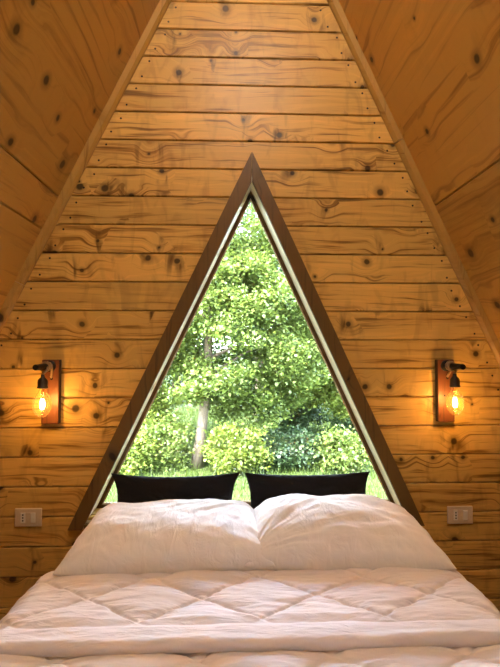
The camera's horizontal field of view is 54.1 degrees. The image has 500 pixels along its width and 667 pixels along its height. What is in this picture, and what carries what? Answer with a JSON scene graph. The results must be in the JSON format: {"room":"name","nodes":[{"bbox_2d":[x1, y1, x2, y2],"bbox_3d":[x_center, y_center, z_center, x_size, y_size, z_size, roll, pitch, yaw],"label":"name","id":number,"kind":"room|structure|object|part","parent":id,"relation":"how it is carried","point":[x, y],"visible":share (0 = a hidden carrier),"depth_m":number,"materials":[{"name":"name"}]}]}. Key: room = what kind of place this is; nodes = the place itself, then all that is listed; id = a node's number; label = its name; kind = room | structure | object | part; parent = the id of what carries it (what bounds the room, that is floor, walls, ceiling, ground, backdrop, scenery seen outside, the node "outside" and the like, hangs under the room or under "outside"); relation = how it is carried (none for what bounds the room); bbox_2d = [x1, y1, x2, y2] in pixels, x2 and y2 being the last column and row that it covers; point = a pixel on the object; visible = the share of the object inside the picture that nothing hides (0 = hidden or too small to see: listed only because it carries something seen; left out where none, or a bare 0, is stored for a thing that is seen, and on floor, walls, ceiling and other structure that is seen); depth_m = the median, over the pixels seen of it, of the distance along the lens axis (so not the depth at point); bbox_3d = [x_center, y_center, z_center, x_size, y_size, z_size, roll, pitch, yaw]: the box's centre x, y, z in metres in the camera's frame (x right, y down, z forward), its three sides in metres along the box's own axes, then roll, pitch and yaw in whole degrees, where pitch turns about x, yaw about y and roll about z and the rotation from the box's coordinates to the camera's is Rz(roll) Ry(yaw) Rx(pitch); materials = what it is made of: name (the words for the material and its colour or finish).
{"room":"cabin bedroom","nodes":[
{"label":"cabin bedroom","id":0,"kind":"room"},
{"bbox_2d":[0,0,159,308],"bbox_3d":[-0.892,-0.579,-0.433,2.005,3.944,6.000,0,-2,-2],"label":"sloped ceiling","id":1,"kind":"structure","parent":0,"point":[62,62],"depth_m":1.86,"materials":[{"name":"brown wood"}]},
{"bbox_2d":[0,0,499,619],"bbox_3d":[-0.037,-0.558,2.336,3.586,3.779,0.171,0,-2,-2],"label":"wall","id":2,"kind":"structure","parent":0,"point":[217,83],"depth_m":2.25,"materials":[{"name":"brown wood"}]},
{"bbox_2d":[15,508,41,526],"bbox_3d":[-0.978,0.811,2.161,0.118,0.080,0.015,0,-2,-2],"label":"wall socket","id":3,"kind":"object","parent":2,"relation":"attached to","point":[24,517],"visible":1,"depth_m":2.16,"materials":[{"name":"beige plastic"}]},
{"bbox_2d":[30,513,34,522],"bbox_3d":[-0.956,0.811,2.158,0.020,0.044,0.008,0,-2,-2],"label":"switch","id":4,"kind":"object","parent":3,"relation":"attached to","point":[32,515],"depth_m":2.16,"materials":[{"name":"white plastic"}]},
{"bbox_2d":[32,360,61,423],"bbox_3d":[-0.878,0.255,2.091,0.078,0.282,0.200,0,-2,-2],"label":"wall lamp","id":5,"kind":"object","parent":2,"relation":"attached to","point":[49,381],"visible":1,"depth_m":2.16,"materials":[{"name":"brown wood"}]},
{"bbox_3d":[-0.877,0.141,2.078,0.049,0.049,0.168,0,-2,-2],"label":"rod","id":6,"kind":"part","parent":5,"relation":"part of","materials":[{"name":"black metal"}]},
{"bbox_2d":[0,0,171,332],"bbox_3d":[-0.908,-0.471,2.203,1.777,3.588,0.026,0,-2,-2],"label":"trim","id":7,"kind":"structure","parent":2,"relation":"attached to","point":[157,16],"depth_m":2.21,"materials":[{"name":"brown wood"}]},
{"bbox_2d":[68,152,424,530],"bbox_3d":[-0.011,0.022,2.300,1.592,1.701,0.192,0,-2,-2],"label":"window","id":8,"kind":"structure","parent":2,"relation":"in","point":[251,185],"depth_m":2.23,"materials":[{"name":"brown wood"}]},
{"bbox_3d":[-0.398,0.018,2.206,0.812,1.699,0.022,0,-2,-2],"label":"casing","id":9,"kind":"part","parent":8,"relation":"part of","materials":[{"name":"brown wood"}]},
{"bbox_3d":[-0.013,0.071,2.368,1.432,1.528,0.044,0,-2,-2],"label":"frame","id":10,"kind":"part","parent":8,"relation":"part of","materials":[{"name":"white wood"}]},
{"bbox_3d":[0.399,0.019,2.235,0.779,1.699,0.022,0,-2,-2],"label":"casing","id":11,"kind":"part","parent":8,"relation":"part of","materials":[{"name":"brown wood"}]},
{"bbox_2d":[327,0,499,367],"bbox_3d":[0.887,-0.469,2.269,1.685,3.587,0.026,0,-2,-2],"label":"trim","id":12,"kind":"structure","parent":2,"relation":"attached to","point":[430,208],"depth_m":2.27,"materials":[{"name":"brown wood"}]},
{"bbox_2d":[435,359,465,421],"bbox_3d":[0.893,0.257,2.156,0.078,0.282,0.200,0,-2,-2],"label":"wall lamp","id":13,"kind":"object","parent":2,"relation":"attached to","point":[446,379],"visible":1,"depth_m":2.22,"materials":[{"name":"wood"},{"name":"black iron"},{"name":"clear glass"}]},
{"bbox_3d":[0.890,0.260,2.240,0.076,0.282,0.033,0,-2,-2],"label":"wall plate","id":14,"kind":"part","parent":13,"relation":"part of","materials":[{"name":"brown wood"}]},
{"bbox_3d":[0.893,0.143,2.144,0.049,0.049,0.168,0,-2,-2],"label":"rod","id":15,"kind":"part","parent":13,"relation":"part of","materials":[{"name":"black metal"}]},
{"bbox_2d":[447,506,472,523],"bbox_3d":[0.957,0.827,2.232,0.118,0.080,0.015,0,-2,-2],"label":"wall socket","id":16,"kind":"object","parent":2,"relation":"attached to","point":[455,514],"visible":1,"depth_m":2.23,"materials":[{"name":"beige plastic"}]},
{"bbox_2d":[463,510,467,519],"bbox_3d":[0.980,0.827,2.229,0.020,0.044,0.008,0,-2,-2],"label":"switch","id":17,"kind":"object","parent":16,"relation":"attached to","point":[465,512],"depth_m":2.23,"materials":[{"name":"white plastic"}]},
{"bbox_2d":[338,0,499,342],"bbox_3d":[1.066,-0.576,-0.361,1.905,3.942,6.000,0,-2,-2],"label":"sloped ceiling","id":18,"kind":"structure","parent":0,"point":[435,64],"depth_m":1.93,"materials":[{"name":"brown wood"}]},
{"bbox_3d":[0.064,1.304,-0.464,4.146,0.140,5.900,0,-2,-2],"label":"floor","id":19,"kind":"structure","parent":0,"visible":0},
{"bbox_3d":[0.025,1.162,1.174,1.480,0.260,1.965,0,-2,-2],"label":"bed","id":20,"kind":"object","parent":19,"relation":"on","visible":0},
{"bbox_3d":[0.025,0.944,1.181,1.480,0.193,1.965,0,-2,-2],"label":"mattress","id":21,"kind":"object","parent":20,"relation":"on","visible":0},
{"bbox_2d":[111,472,239,502],"bbox_3d":[-0.324,0.742,2.107,0.565,0.264,0.108,0,-2,-2],"label":"pillow","id":22,"kind":"object","parent":21,"relation":"on","point":[130,488],"visible":0.51,"depth_m":2.10,"materials":[{"name":"black fabric"}]},
{"bbox_2d":[0,567,499,666],"bbox_3d":[0.033,0.956,0.961,1.657,0.365,1.645,0,-2,-2],"label":"duvet","id":23,"kind":"object","parent":21,"relation":"on","point":[385,616],"visible":0.91,"depth_m":1.38,"materials":[{"name":"white fabric"}]},
{"bbox_2d":[52,499,274,575],"bbox_3d":[-0.298,0.755,1.872,0.745,0.192,0.448,0,-2,-3],"label":"pillow","id":24,"kind":"object","parent":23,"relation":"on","point":[170,536],"visible":0.9,"depth_m":1.70,"materials":[{"name":"white fabric"}]},
{"bbox_2d":[244,471,369,508],"bbox_3d":[0.256,0.745,2.131,0.561,0.265,0.107,0,-2,-4],"label":"pillow","id":25,"kind":"object","parent":21,"relation":"on","point":[262,487],"visible":0.48,"depth_m":2.13,"materials":[{"name":"black fabric"}]},
{"bbox_2d":[244,494,455,570],"bbox_3d":[0.341,0.752,1.896,0.730,0.229,0.448,0,-2,-1],"label":"pillow","id":26,"kind":"object","parent":21,"relation":"on","point":[296,531],"visible":0.88,"depth_m":1.72,"materials":[{"name":"white fabric"}]},
{"label":"outside","id":27,"kind":"structure","parent":0,"visible":0},
{"bbox_2d":[105,352,386,501],"bbox_3d":[-0.341,1.268,9.184,60.000,1.658,66.000,0,-2,-2],"label":"ground","id":28,"kind":"structure","parent":27,"point":[239,483],"depth_m":6.94,"materials":[{"name":"green plant"}]},
{"bbox_2d":[118,426,169,475],"bbox_3d":[-1.812,1.618,6.786,1.337,0.677,1.105,-2,-3,37],"label":"shrub","id":29,"kind":"object","parent":28,"relation":"on","point":[135,456],"visible":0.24,"depth_m":6.65,"materials":[{"name":"green plant"}]},
{"bbox_2d":[140,335,197,437],"bbox_3d":[-2.236,0.165,8.509,2.671,3.794,2.474,1,-2,-33],"label":"tree","id":30,"kind":"object","parent":28,"relation":"on","point":[155,407],"visible":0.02,"depth_m":8.32,"materials":[{"name":"green plant"}]},
{"bbox_2d":[140,411,199,472],"bbox_3d":[-1.237,1.553,7.133,1.144,0.842,0.988,0,-2,8],"label":"shrub","id":31,"kind":"object","parent":28,"relation":"on","point":[171,433],"visible":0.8,"depth_m":7.01,"materials":[{"name":"green plant"}]},
{"bbox_2d":[164,309,229,402],"bbox_3d":[-2.049,-1.369,14.842,4.144,6.964,3.645,-1,-2,23],"label":"tree","id":32,"kind":"object","parent":28,"relation":"on","point":[216,342],"visible":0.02,"depth_m":14.54,"materials":[{"name":"green plant"}]},
{"bbox_2d":[192,419,276,476],"bbox_3d":[-0.215,1.577,6.826,1.167,0.792,1.104,-2,-3,39],"label":"shrub","id":33,"kind":"object","parent":28,"relation":"on","point":[248,453],"visible":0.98,"depth_m":6.68,"materials":[{"name":"green plant"}]},
{"bbox_2d":[198,202,283,424],"bbox_3d":[-0.375,-1.301,11.227,4.222,6.852,3.147,-1,-2,18],"label":"tree","id":34,"kind":"object","parent":28,"relation":"on","point":[250,203],"visible":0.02,"depth_m":10.81,"materials":[{"name":"green plant"}]},
{"bbox_2d":[158,201,332,468],"bbox_3d":[-0.180,-0.565,7.502,3.569,5.187,2.583,0,-2,-2],"label":"tree","id":35,"kind":"object","parent":28,"relation":"on","point":[240,272],"visible":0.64,"depth_m":6.96,"materials":[{"name":"green plant"}]},
{"bbox_2d":[214,263,309,392],"bbox_3d":[0.804,-0.599,14.299,4.013,5.424,3.653,1,-2,-34],"label":"tree","id":36,"kind":"object","parent":28,"relation":"on","point":[247,382],"visible":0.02,"depth_m":13.81,"materials":[{"name":"green plant"}]},
{"bbox_2d":[248,424,325,471],"bbox_3d":[0.545,1.665,7.236,1.338,0.663,1.166,1,-2,-31],"label":"shrub","id":37,"kind":"object","parent":28,"relation":"on","point":[288,454],"visible":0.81,"depth_m":7.02,"materials":[{"name":"green plant"}]},
{"bbox_2d":[255,382,330,434],"bbox_3d":[0.845,1.487,10.129,1.689,1.219,1.336,0,-2,-6],"label":"shrub","id":38,"kind":"object","parent":28,"relation":"on","point":[301,419],"visible":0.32,"depth_m":9.87,"materials":[{"name":"green plant"}]},
{"bbox_2d":[275,305,350,422],"bbox_3d":[1.823,0.141,8.725,2.749,3.818,2.706,2,-3,-40],"label":"tree","id":39,"kind":"object","parent":28,"relation":"on","point":[331,396],"visible":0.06,"depth_m":8.21,"materials":[{"name":"green plant"}]},
{"bbox_2d":[301,424,373,474],"bbox_3d":[1.329,1.639,7.094,1.259,0.696,1.197,0,-2,-2],"label":"shrub","id":40,"kind":"object","parent":28,"relation":"on","point":[343,445],"visible":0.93,"depth_m":6.89,"materials":[{"name":"green plant"}]},
{"bbox_2d":[322,404,356,432],"bbox_3d":[2.304,1.473,10.136,1.854,1.217,1.362,0,-2,-9],"label":"shrub","id":41,"kind":"object","parent":28,"relation":"on","point":[337,421],"visible":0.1,"depth_m":9.97,"materials":[{"name":"green plant"}]}
]}

